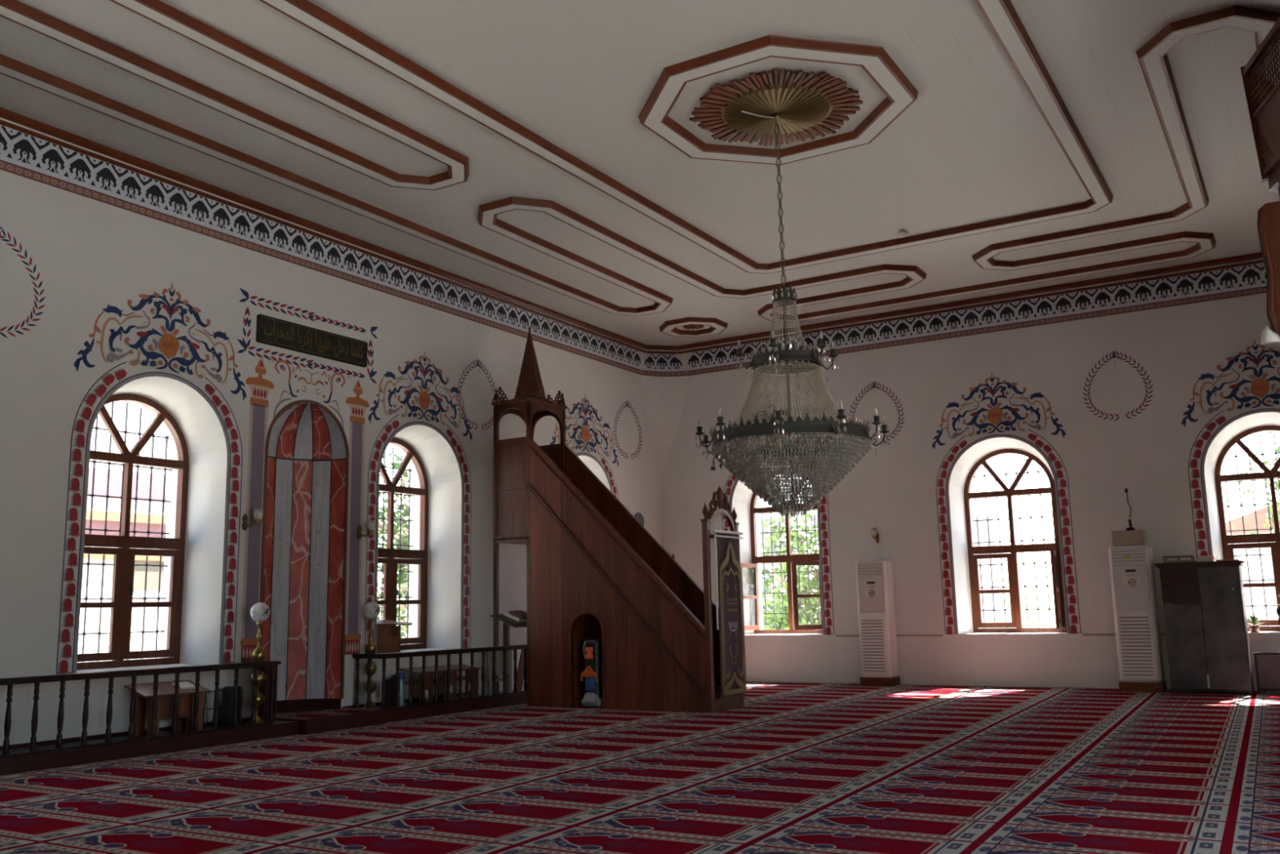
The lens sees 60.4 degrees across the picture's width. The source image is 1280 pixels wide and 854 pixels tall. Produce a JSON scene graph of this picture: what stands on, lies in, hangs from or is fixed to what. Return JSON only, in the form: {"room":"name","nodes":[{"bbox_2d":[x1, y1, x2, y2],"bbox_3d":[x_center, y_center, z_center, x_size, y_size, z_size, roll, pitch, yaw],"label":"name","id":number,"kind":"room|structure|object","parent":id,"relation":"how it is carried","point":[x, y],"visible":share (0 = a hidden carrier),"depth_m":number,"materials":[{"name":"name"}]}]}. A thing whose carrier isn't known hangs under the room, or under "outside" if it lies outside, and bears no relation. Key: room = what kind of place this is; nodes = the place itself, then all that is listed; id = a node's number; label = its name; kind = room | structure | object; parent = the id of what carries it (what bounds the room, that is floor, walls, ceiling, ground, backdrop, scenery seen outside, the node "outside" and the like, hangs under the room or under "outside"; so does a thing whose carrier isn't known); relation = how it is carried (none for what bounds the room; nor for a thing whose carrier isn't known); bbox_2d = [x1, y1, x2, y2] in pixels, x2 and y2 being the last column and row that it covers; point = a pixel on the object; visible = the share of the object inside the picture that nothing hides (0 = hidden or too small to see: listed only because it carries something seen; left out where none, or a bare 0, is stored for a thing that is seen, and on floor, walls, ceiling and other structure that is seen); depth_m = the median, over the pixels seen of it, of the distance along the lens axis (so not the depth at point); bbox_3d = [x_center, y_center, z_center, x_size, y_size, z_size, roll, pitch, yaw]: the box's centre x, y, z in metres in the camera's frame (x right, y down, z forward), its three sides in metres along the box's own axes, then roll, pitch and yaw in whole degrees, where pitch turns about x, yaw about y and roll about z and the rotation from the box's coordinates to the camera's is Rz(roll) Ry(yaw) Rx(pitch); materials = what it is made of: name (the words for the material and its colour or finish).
{"room":"mosque","nodes":[
{"label":"mosque","id":0,"kind":"room"},
{"bbox_2d":[0,690,513,756],"bbox_3d":[-5.558,2.856,9.283,0.510,0.131,14.950,-7,-11,31],"label":"platform","id":1,"kind":"object","parent":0,"point":[500,692],"depth_m":10.53,"materials":[{"name":"brown wood"}]},
{"bbox_2d":[0,660,277,757],"bbox_3d":[-5.578,2.454,9.272,0.488,0.651,5.868,-7,-11,31],"label":"balustrade","id":2,"kind":"object","parent":1,"relation":"on","point":[111,675],"visible":0.94,"depth_m":10.24,"materials":[{"name":"brown wood"}]},
{"bbox_2d":[124,680,210,737],"bbox_3d":[-4.655,2.769,10.825,0.340,0.495,0.730,-7,-11,31],"label":"desk","id":3,"kind":"object","parent":1,"relation":"on","point":[185,717],"visible":0.56,"depth_m":10.71,"materials":[{"name":"brown wood"}]},
{"bbox_2d":[171,681,195,689],"bbox_3d":[-4.559,2.588,11.000,0.160,0.065,0.180,-7,-11,31],"label":"open book","id":4,"kind":"object","parent":3,"relation":"on","point":[183,685],"visible":0.77,"depth_m":10.98,"materials":[{"name":"white paper"}]},
{"bbox_2d":[202,685,243,728],"bbox_3d":[-4.367,2.913,11.431,0.140,0.405,0.480,-7,-11,31],"label":"chair","id":5,"kind":"object","parent":1,"relation":"on","point":[228,691],"visible":0.56,"depth_m":11.48,"materials":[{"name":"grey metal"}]},
{"bbox_2d":[245,602,270,724],"bbox_3d":[-4.036,2.496,11.627,0.214,1.269,0.209,-7,-11,31],"label":"brass floor lamp","id":6,"kind":"object","parent":1,"relation":"on","point":[260,612],"visible":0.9,"depth_m":11.61,"materials":[{"name":"gold metal"}]},
{"bbox_2d":[0,692,527,775],"bbox_3d":[-5.328,2.826,9.145,0.050,0.135,14.950,-7,-11,31],"label":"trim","id":7,"kind":"structure","parent":1,"relation":"attached to","point":[41,761],"depth_m":10.67,"materials":[{"name":"brown wood"}]},
{"bbox_2d":[257,661,280,721],"bbox_3d":[-4.053,2.863,11.902,0.200,0.635,0.230,-7,-11,31],"label":"wooden stand","id":8,"kind":"object","parent":1,"relation":"on","point":[264,709],"visible":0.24,"depth_m":11.83,"materials":[{"name":"brown wood"}]},
{"bbox_2d":[363,601,380,707],"bbox_3d":[-3.245,2.747,13.258,0.214,1.269,0.209,-7,-11,31],"label":"brass floor lamp","id":9,"kind":"object","parent":1,"relation":"on","point":[371,610],"visible":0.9,"depth_m":13.24,"materials":[{"name":"gold metal"}]},
{"bbox_2d":[385,679,390,706],"bbox_3d":[-3.087,3.238,13.370,0.060,0.330,0.080,-7,-11,31],"label":"box","id":10,"kind":"object","parent":1,"relation":"on","point":[388,681],"visible":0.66,"depth_m":13.35,"materials":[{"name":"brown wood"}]},
{"bbox_2d":[389,674,395,706],"bbox_3d":[-3.010,3.256,13.611,0.120,0.370,0.170,-7,-11,31],"label":"case","id":11,"kind":"object","parent":1,"relation":"on","point":[393,694],"visible":0.36,"depth_m":13.53,"materials":[{"name":"black plastic"}]},
{"bbox_2d":[395,672,405,706],"bbox_3d":[-2.942,3.194,13.439,0.138,0.434,0.110,3,-10,-25],"label":"flask","id":12,"kind":"object","parent":1,"relation":"on","point":[402,675],"visible":0.56,"depth_m":13.41,"materials":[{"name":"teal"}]},
{"bbox_2d":[351,644,527,709],"bbox_3d":[-2.484,3.211,14.271,0.507,0.651,2.898,-7,-11,31],"label":"balustrade","id":13,"kind":"object","parent":1,"relation":"on","point":[357,656],"visible":0.98,"depth_m":13.76,"materials":[{"name":"brown wood"}]},
{"bbox_2d":[399,664,480,703],"bbox_3d":[-2.573,3.312,14.226,0.320,0.440,1.280,-7,-11,31],"label":"bench","id":14,"kind":"object","parent":1,"relation":"on","point":[429,678],"visible":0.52,"depth_m":14.15,"materials":[{"name":"brown wood"}]},
{"bbox_2d":[425,689,427,697],"bbox_3d":[-2.676,3.332,13.712,0.020,0.100,0.070,-7,-11,31],"label":"paper note","id":15,"kind":"object","parent":14,"relation":"attached to","point":[426,691],"visible":0.52,"depth_m":13.71,"materials":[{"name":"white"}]},
{"bbox_2d":[404,675,465,684],"bbox_3d":[-2.582,3.281,14.248,0.250,0.030,1.100,-7,-11,31],"label":"shelf","id":16,"kind":"object","parent":14,"relation":"attached to","point":[454,679],"depth_m":14.08,"materials":[{"name":"brown wood"}]},
{"bbox_2d":[484,649,511,695],"bbox_3d":[-1.929,3.317,14.936,0.137,0.635,0.530,-7,-11,31],"label":"stand","id":17,"kind":"object","parent":1,"relation":"on","point":[500,654],"visible":0.49,"depth_m":14.88,"materials":[{"name":"brown wood"}]},
{"bbox_2d":[490,614,526,693],"bbox_3d":[-1.743,3.136,15.209,0.439,1.073,0.500,-7,-11,31],"label":"book stand","id":18,"kind":"object","parent":1,"relation":"on","point":[506,624],"visible":0.21,"depth_m":15.27,"materials":[{"name":"black wood"}]},
{"bbox_2d":[499,613,526,624],"bbox_3d":[-1.727,2.666,15.270,0.315,0.149,0.340,-7,-11,31],"label":"book","id":19,"kind":"object","parent":18,"relation":"on","point":[502,615],"visible":0.43,"depth_m":15.13,"materials":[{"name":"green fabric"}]},
{"bbox_2d":[508,609,526,619],"bbox_3d":[-1.638,2.600,15.225,0.240,0.122,0.280,-7,-11,31],"label":"book","id":20,"kind":"object","parent":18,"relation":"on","point":[521,614],"visible":0.71,"depth_m":15.14,"materials":[{"name":"brown fabric"}]},
{"bbox_2d":[503,611,526,621],"bbox_3d":[-1.690,2.631,15.253,0.278,0.135,0.310,-7,-11,31],"label":"book","id":21,"kind":"object","parent":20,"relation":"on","point":[505,613],"visible":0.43,"depth_m":15.13,"materials":[{"name":"white paper"}]},
{"bbox_2d":[516,648,524,691],"bbox_3d":[-1.657,3.401,15.377,0.116,0.611,0.232,-7,-11,31],"label":"plank","id":22,"kind":"object","parent":1,"relation":"on","point":[520,678],"visible":0.5,"depth_m":15.35,"materials":[{"name":"brown wood"}]},
{"bbox_2d":[0,117,661,750],"bbox_3d":[-5.043,0.227,11.961,0.868,6.165,21.130,-7,-11,31],"label":"wall","id":23,"kind":"structure","parent":0,"point":[114,279],"depth_m":12.09,"materials":[{"name":"paint"}]},
{"bbox_2d":[76,393,188,669],"bbox_3d":[-5.447,1.066,11.545,0.329,2.850,1.400,-7,-11,31],"label":"window","id":24,"kind":"structure","parent":23,"relation":"in","point":[123,547],"depth_m":11.59,"materials":[{"name":"brown wood"}]},
{"bbox_2d":[0,692,465,751],"bbox_3d":[-5.968,2.743,9.110,0.012,0.045,14.200,-7,-11,31],"label":"baseboard","id":25,"kind":"structure","parent":23,"relation":"attached to","point":[64,740],"depth_m":10.45,"materials":[{"name":"brown wood"}]},
{"bbox_2d":[242,508,263,530],"bbox_3d":[-4.268,1.021,12.109,0.224,0.235,0.110,-1,-9,-4],"label":"wall light","id":26,"kind":"object","parent":23,"relation":"attached to","point":[258,513],"visible":1,"depth_m":12.08,"materials":[{"name":"white glass"}]},
{"bbox_2d":[259,400,349,715],"bbox_3d":[-4.133,1.527,12.949,0.585,3.682,1.264,-7,-11,31],"label":"niche","id":27,"kind":"object","parent":23,"relation":"attached to","point":[304,578],"visible":0.88,"depth_m":13.27,"materials":[{"name":"red paint"}]},
{"bbox_2d":[255,314,367,367],"bbox_3d":[-3.912,-1.023,13.228,0.046,0.325,1.690,-7,-11,31],"label":"board","id":28,"kind":"object","parent":23,"relation":"attached to","point":[270,331],"visible":1,"depth_m":13.15,"materials":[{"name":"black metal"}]},
{"bbox_2d":[357,520,375,539],"bbox_3d":[-3.373,1.268,13.545,0.224,0.235,0.110,-1,-9,-4],"label":"wall light","id":29,"kind":"object","parent":23,"relation":"attached to","point":[371,524],"visible":1,"depth_m":13.52,"materials":[{"name":"gold metal"}]},
{"bbox_2d":[376,619,411,653],"bbox_3d":[-3.274,2.656,14.002,0.400,0.430,0.620,-7,-11,31],"label":"lectern","id":30,"kind":"object","parent":23,"relation":"on","point":[388,636],"visible":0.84,"depth_m":13.87,"materials":[{"name":"brown wood"}]},
{"bbox_2d":[377,437,428,649],"bbox_3d":[-3.416,1.561,14.814,0.329,2.850,1.400,-7,-11,31],"label":"window","id":31,"kind":"structure","parent":23,"relation":"in","point":[390,557],"depth_m":15.06,"materials":[{"name":"brown wood"}]},
{"bbox_2d":[377,447,413,637],"bbox_3d":[-3.542,1.589,14.888,0.033,2.785,1.340,-7,-11,31],"label":"iron grille","id":32,"kind":"object","parent":31,"relation":"attached to","point":[393,468],"depth_m":15.23,"materials":[{"name":"grey"}]},
{"bbox_2d":[0,106,1263,354],"bbox_3d":[0.365,-3.233,9.124,12.000,0.073,19.330,-7,-11,31],"label":"trim","id":33,"kind":"structure","parent":23,"relation":"attached to","point":[6,114],"depth_m":15.53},
{"bbox_2d":[634,512,644,526],"bbox_3d":[-0.023,1.651,19.149,0.042,0.320,0.320,-7,-11,31],"label":"disc","id":34,"kind":"object","parent":23,"relation":"attached to","point":[638,516],"visible":0.5,"depth_m":19.16,"materials":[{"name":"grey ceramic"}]},
{"bbox_2d":[0,0,1279,346],"bbox_3d":[0.362,-3.357,9.144,13.800,0.321,21.130,-7,-11,31],"label":"ceiling","id":35,"kind":"structure","parent":0,"point":[549,154],"depth_m":10.99,"materials":[{"name":"paint"}]},
{"bbox_2d":[688,67,862,146],"bbox_3d":[1.298,-2.992,10.492,1.573,0.128,1.570,-7,-11,31],"label":"ceiling rose","id":36,"kind":"object","parent":35,"relation":"attached to","point":[803,107],"visible":1,"depth_m":10.37,"materials":[{"name":"gold metal"}]},
{"bbox_2d":[695,113,889,517],"bbox_3d":[1.322,-1.074,10.195,1.790,3.845,1.750,-7,-11,31],"label":"chandelier","id":37,"kind":"object","parent":36,"relation":"hanging from","point":[744,461],"visible":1,"depth_m":9.71,"materials":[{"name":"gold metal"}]},
{"bbox_2d":[897,231,908,237],"bbox_3d":[3.381,-2.458,14.106,0.138,0.050,0.140,-7,-11,31],"label":"smoke detector","id":38,"kind":"object","parent":35,"relation":"attached to","point":[903,234],"visible":1,"depth_m":14.07,"materials":[{"name":"white plastic"}]},
{"bbox_2d":[641,349,687,490],"bbox_3d":[0.462,-0.133,19.721,0.643,2.765,0.583,-7,-11,31],"label":"wall","id":39,"kind":"structure","parent":0,"point":[664,375],"depth_m":19.93,"materials":[{"name":"paint"}]},
{"bbox_2d":[660,257,1279,691],"bbox_3d":[5.699,0.860,17.156,13.800,6.165,0.868,-7,-11,31],"label":"wall","id":40,"kind":"structure","parent":0,"point":[1141,388],"depth_m":16.82,"materials":[{"name":"paint"}]},
{"bbox_2d":[740,470,822,633],"bbox_3d":[2.478,2.112,18.905,1.400,2.850,0.868,-7,-11,31],"label":"window","id":41,"kind":"structure","parent":40,"relation":"in","point":[791,561],"depth_m":19.07,"materials":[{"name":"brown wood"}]},
{"bbox_2d":[758,477,820,629],"bbox_3d":[2.697,2.178,19.255,1.340,2.785,0.033,-7,-11,31],"label":"iron grille","id":42,"kind":"object","parent":41,"relation":"attached to","point":[815,529],"depth_m":19.26,"materials":[{"name":"grey"}]},
{"bbox_2d":[871,527,879,542],"bbox_3d":[3.774,1.738,17.605,0.110,0.235,0.224,-7,-11,31],"label":"wall light","id":43,"kind":"object","parent":40,"relation":"attached to","point":[874,532],"visible":1,"depth_m":17.53,"materials":[{"name":"gold metal"}]},
{"bbox_2d":[835,633,1165,636],"bbox_3d":[4.132,3.272,17.253,8.440,0.030,0.030,-7,-11,31],"label":"trim","id":44,"kind":"structure","parent":40,"relation":"attached to","point":[1083,634],"depth_m":17.07,"materials":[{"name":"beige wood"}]},
{"bbox_2d":[964,448,1066,632],"bbox_3d":[5.735,1.724,16.940,1.467,2.850,0.868,-7,-11,31],"label":"window","id":45,"kind":"structure","parent":40,"relation":"in","point":[975,553],"depth_m":17.14,"materials":[{"name":"brown wood"}]},
{"bbox_2d":[1124,488,1131,517],"bbox_3d":[6.961,1.082,15.650,0.054,0.450,0.320,-4,-10,18],"label":"microphone","id":46,"kind":"object","parent":40,"relation":"attached to","point":[1126,489],"visible":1,"depth_m":15.78,"materials":[{"name":"black plastic"}]},
{"bbox_2d":[1214,425,1279,631],"bbox_3d":[8.896,1.398,15.344,1.400,2.850,0.329,-7,-11,31],"label":"window","id":47,"kind":"structure","parent":40,"relation":"in","point":[1229,542],"depth_m":15.50,"materials":[{"name":"brown wood"}]},
{"bbox_2d":[1246,613,1262,631],"bbox_3d":[8.342,2.656,14.900,0.267,0.246,0.233,0,-9,-8],"label":"potted plant","id":48,"kind":"object","parent":40,"relation":"on","point":[1254,620],"visible":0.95,"depth_m":14.88,"materials":[{"name":"green plant"}]},
{"bbox_2d":[1275,593,1279,625],"bbox_3d":[8.476,2.808,14.310,0.260,1.290,0.260,-7,-11,31],"label":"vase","id":49,"kind":"object","parent":40,"relation":"on","point":[1277,608],"visible":1,"depth_m":14.34,"materials":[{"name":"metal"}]},
{"bbox_2d":[746,680,1257,691],"bbox_3d":[0.487,2.770,8.139,13.800,0.288,21.130,-7,-11,31],"label":"floor","id":50,"kind":"structure","parent":0,"point":[746,681],"depth_m":16.55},
{"bbox_2d":[0,681,1279,853],"bbox_3d":[0.486,2.617,8.169,11.980,0.001,19.300,-7,-11,31],"label":"carpet","id":51,"kind":"object","parent":50,"relation":"on","point":[799,767],"visible":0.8,"depth_m":8.03,"materials":[{"name":"red carpet"}]},
{"bbox_2d":[275,707,387,734],"bbox_3d":[-3.523,3.314,12.419,0.640,0.161,1.220,-7,-11,31],"label":"step","id":52,"kind":"structure","parent":51,"relation":"on","point":[322,721],"depth_m":12.23,"materials":[{"name":"red carpet"}]},
{"bbox_2d":[580,639,602,706],"bbox_3d":[-0.613,3.203,14.325,0.300,0.840,0.290,-7,-11,31],"label":"vacuum cleaner","id":53,"kind":"object","parent":51,"relation":"on","point":[592,649],"visible":0.95,"depth_m":14.26,"materials":[{"name":"black plastic"}]},
{"bbox_2d":[582,691,599,703],"bbox_3d":[-0.620,3.505,14.254,0.234,0.140,0.240,-7,-11,31],"label":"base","id":54,"kind":"object","parent":53,"relation":"attached to","point":[590,697],"depth_m":14.17,"materials":[{"name":"grey plastic"}]},
{"bbox_2d":[491,326,744,712],"bbox_3d":[-0.397,1.029,14.911,3.409,5.350,0.910,-7,-11,31],"label":"pulpit","id":55,"kind":"object","parent":51,"relation":"on","point":[594,571],"visible":1,"depth_m":14.54,"materials":[{"name":"brown wood"}]},
{"bbox_2d":[712,528,746,698],"bbox_3d":[1.148,2.338,13.830,0.041,2.055,0.800,-7,-11,31],"label":"curtain","id":56,"kind":"object","parent":55,"relation":"hanging from","point":[730,603],"visible":1,"depth_m":13.82,"materials":[{"name":"black fabric"}]},
{"bbox_2d":[855,560,900,685],"bbox_3d":[3.723,3.071,17.271,0.515,1.920,0.400,-7,-11,31],"label":"air conditioner","id":57,"kind":"object","parent":51,"relation":"on","point":[874,579],"visible":1,"depth_m":17.12,"materials":[{"name":"white plastic"}]},
{"bbox_2d":[1108,545,1166,692],"bbox_3d":[6.881,2.644,15.230,0.550,1.975,0.400,-7,-11,31],"label":"air conditioner","id":58,"kind":"object","parent":51,"relation":"on","point":[1134,592],"visible":1,"depth_m":15.08,"materials":[{"name":"white plastic"}]},
{"bbox_2d":[1111,529,1146,546],"bbox_3d":[6.854,1.560,15.400,0.410,0.210,0.280,-7,-11,31],"label":"cardboard box","id":59,"kind":"object","parent":58,"relation":"on","point":[1131,537],"visible":0.9,"depth_m":15.28,"materials":[{"name":"beige"}]},
{"bbox_2d":[1126,519,1134,530],"bbox_3d":[6.887,1.378,15.442,0.100,0.162,0.100,-7,-11,31],"label":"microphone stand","id":60,"kind":"object","parent":59,"relation":"on","point":[1131,527],"visible":0.88,"depth_m":15.42,"materials":[{"name":"plastic"}]},
{"bbox_2d":[1154,560,1254,693],"bbox_3d":[7.566,2.663,14.689,1.060,1.695,0.570,-7,-11,31],"label":"tall cabinet","id":61,"kind":"object","parent":51,"relation":"on","point":[1207,636],"visible":1,"depth_m":14.47,"materials":[{"name":"brown wood"}]},
{"bbox_2d":[1163,560,1195,563],"bbox_3d":[7.320,1.828,14.903,0.380,0.028,0.240,-7,-11,31],"label":"flat tray","id":62,"kind":"object","parent":61,"relation":"on","point":[1181,561],"visible":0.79,"depth_m":14.79,"materials":[{"name":"beige wood"}]},
{"bbox_2d":[1162,555,1194,560],"bbox_3d":[7.311,1.785,14.916,0.360,0.062,0.260,-7,-11,31],"label":"wire tray","id":63,"kind":"object","parent":62,"relation":"on","point":[1187,556],"visible":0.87,"depth_m":14.87,"materials":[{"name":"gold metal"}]},
{"bbox_2d":[1195,559,1214,561],"bbox_3d":[7.584,1.797,14.744,0.200,0.026,0.200,-7,-11,31],"label":"paper stack","id":64,"kind":"object","parent":61,"relation":"on","point":[1209,560],"visible":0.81,"depth_m":14.65,"materials":[{"name":"white paper"}]},
{"bbox_2d":[1196,557,1214,559],"bbox_3d":[7.592,1.769,14.743,0.200,0.026,0.200,-7,-11,31],"label":"paper stack","id":65,"kind":"object","parent":64,"relation":"on","point":[1197,558],"visible":0.91,"depth_m":14.67,"materials":[{"name":"white paper"}]},
{"bbox_2d":[1197,555,1215,557],"bbox_3d":[7.600,1.740,14.742,0.200,0.026,0.200,-7,-11,31],"label":"paper stack","id":66,"kind":"object","parent":65,"relation":"on","point":[1205,556],"visible":0.9,"depth_m":14.65,"materials":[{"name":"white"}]},
{"bbox_2d":[1216,559,1239,560],"bbox_3d":[7.785,1.767,14.558,0.260,0.018,0.230,-7,-11,31],"label":"book","id":67,"kind":"object","parent":61,"relation":"on","point":[1222,559],"visible":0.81,"depth_m":14.46,"materials":[{"name":"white paper"}]},
{"bbox_2d":[1253,652,1279,693],"bbox_3d":[8.391,3.202,14.324,0.630,0.530,0.286,-7,-11,31],"label":"board","id":68,"kind":"object","parent":51,"relation":"on","point":[1267,664],"visible":1,"depth_m":14.31,"materials":[{"name":"grey wood"}]},
{"bbox_3d":[5.895,-1.078,5.361,0.850,6.165,21.130,-7,-11,31],"label":"wall","id":69,"kind":"structure","parent":0,"visible":0},
{"bbox_2d":[1240,17,1279,336],"bbox_3d":[5.609,-1.495,7.780,2.142,2.582,15.600,-7,-11,31],"label":"balcony","id":70,"kind":"object","parent":69,"relation":"attached to","point":[1262,95],"visible":1,"depth_m":7.90,"materials":[{"name":"brown wood"}]},
{"bbox_2d":[1260,325,1279,346],"bbox_3d":[4.518,-0.659,7.881,0.127,0.130,0.130,-7,-11,31],"label":"spot lamp","id":71,"kind":"object","parent":70,"relation":"attached to","point":[1268,337],"visible":0.98,"depth_m":7.85,"materials":[{"name":"white plastic"}]},
{"label":"outside","id":72,"kind":"structure","parent":0,"visible":0},
{"bbox_3d":[-3.243,4.259,13.241,100.000,0.050,100.000,-7,-11,31],"label":"ground","id":73,"kind":"structure","parent":72,"visible":0},
{"bbox_2d":[77,400,168,662],"bbox_3d":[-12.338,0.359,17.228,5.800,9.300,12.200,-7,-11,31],"label":"window glass","id":74,"kind":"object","parent":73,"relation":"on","point":[92,618],"visible":0.11,"depth_m":18.58,"materials":[{"name":"white"}]},
{"bbox_2d":[377,445,410,638],"bbox_3d":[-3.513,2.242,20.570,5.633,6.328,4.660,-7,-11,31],"label":"tree","id":75,"kind":"object","parent":73,"relation":"on","point":[404,539],"visible":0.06,"depth_m":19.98,"materials":[{"name":"green plant"}]},
{"bbox_2d":[760,548,797,613],"bbox_3d":[1.642,5.038,30.530,4.935,6.243,4.944,0,-9,-6],"label":"tree","id":76,"kind":"object","parent":73,"relation":"on","point":[761,549],"visible":0.02,"depth_m":29.19,"materials":[{"name":"green plant"}]},
{"bbox_2d":[759,504,821,629],"bbox_3d":[3.697,3.975,24.126,5.113,5.092,3.386,1,-10,-15],"label":"tree","id":77,"kind":"object","parent":73,"relation":"on","point":[802,522],"visible":0.3,"depth_m":23.83,"materials":[{"name":"green plant"}]},
{"bbox_2d":[759,507,1000,626],"bbox_3d":[6.213,5.288,35.520,9.400,4.750,6.300,-7,-11,31],"label":"building","id":78,"kind":"structure","parent":73,"relation":"on","point":[981,514],"depth_m":34.45,"materials":[{"name":"white"}]},
{"bbox_2d":[1225,501,1279,626],"bbox_3d":[20.635,3.944,30.501,8.800,5.200,6.800,-7,-11,31],"label":"house","id":79,"kind":"structure","parent":73,"relation":"on","point":[1254,562],"depth_m":29.41,"materials":[{"name":"white"}]},
{"bbox_2d":[1237,431,1279,550],"bbox_3d":[16.597,2.962,26.181,4.242,5.922,3.937,-1,-9,-3],"label":"tree","id":80,"kind":"object","parent":73,"relation":"on","point":[1277,450],"visible":0.42,"depth_m":26.57,"materials":[{"name":"green plant"}]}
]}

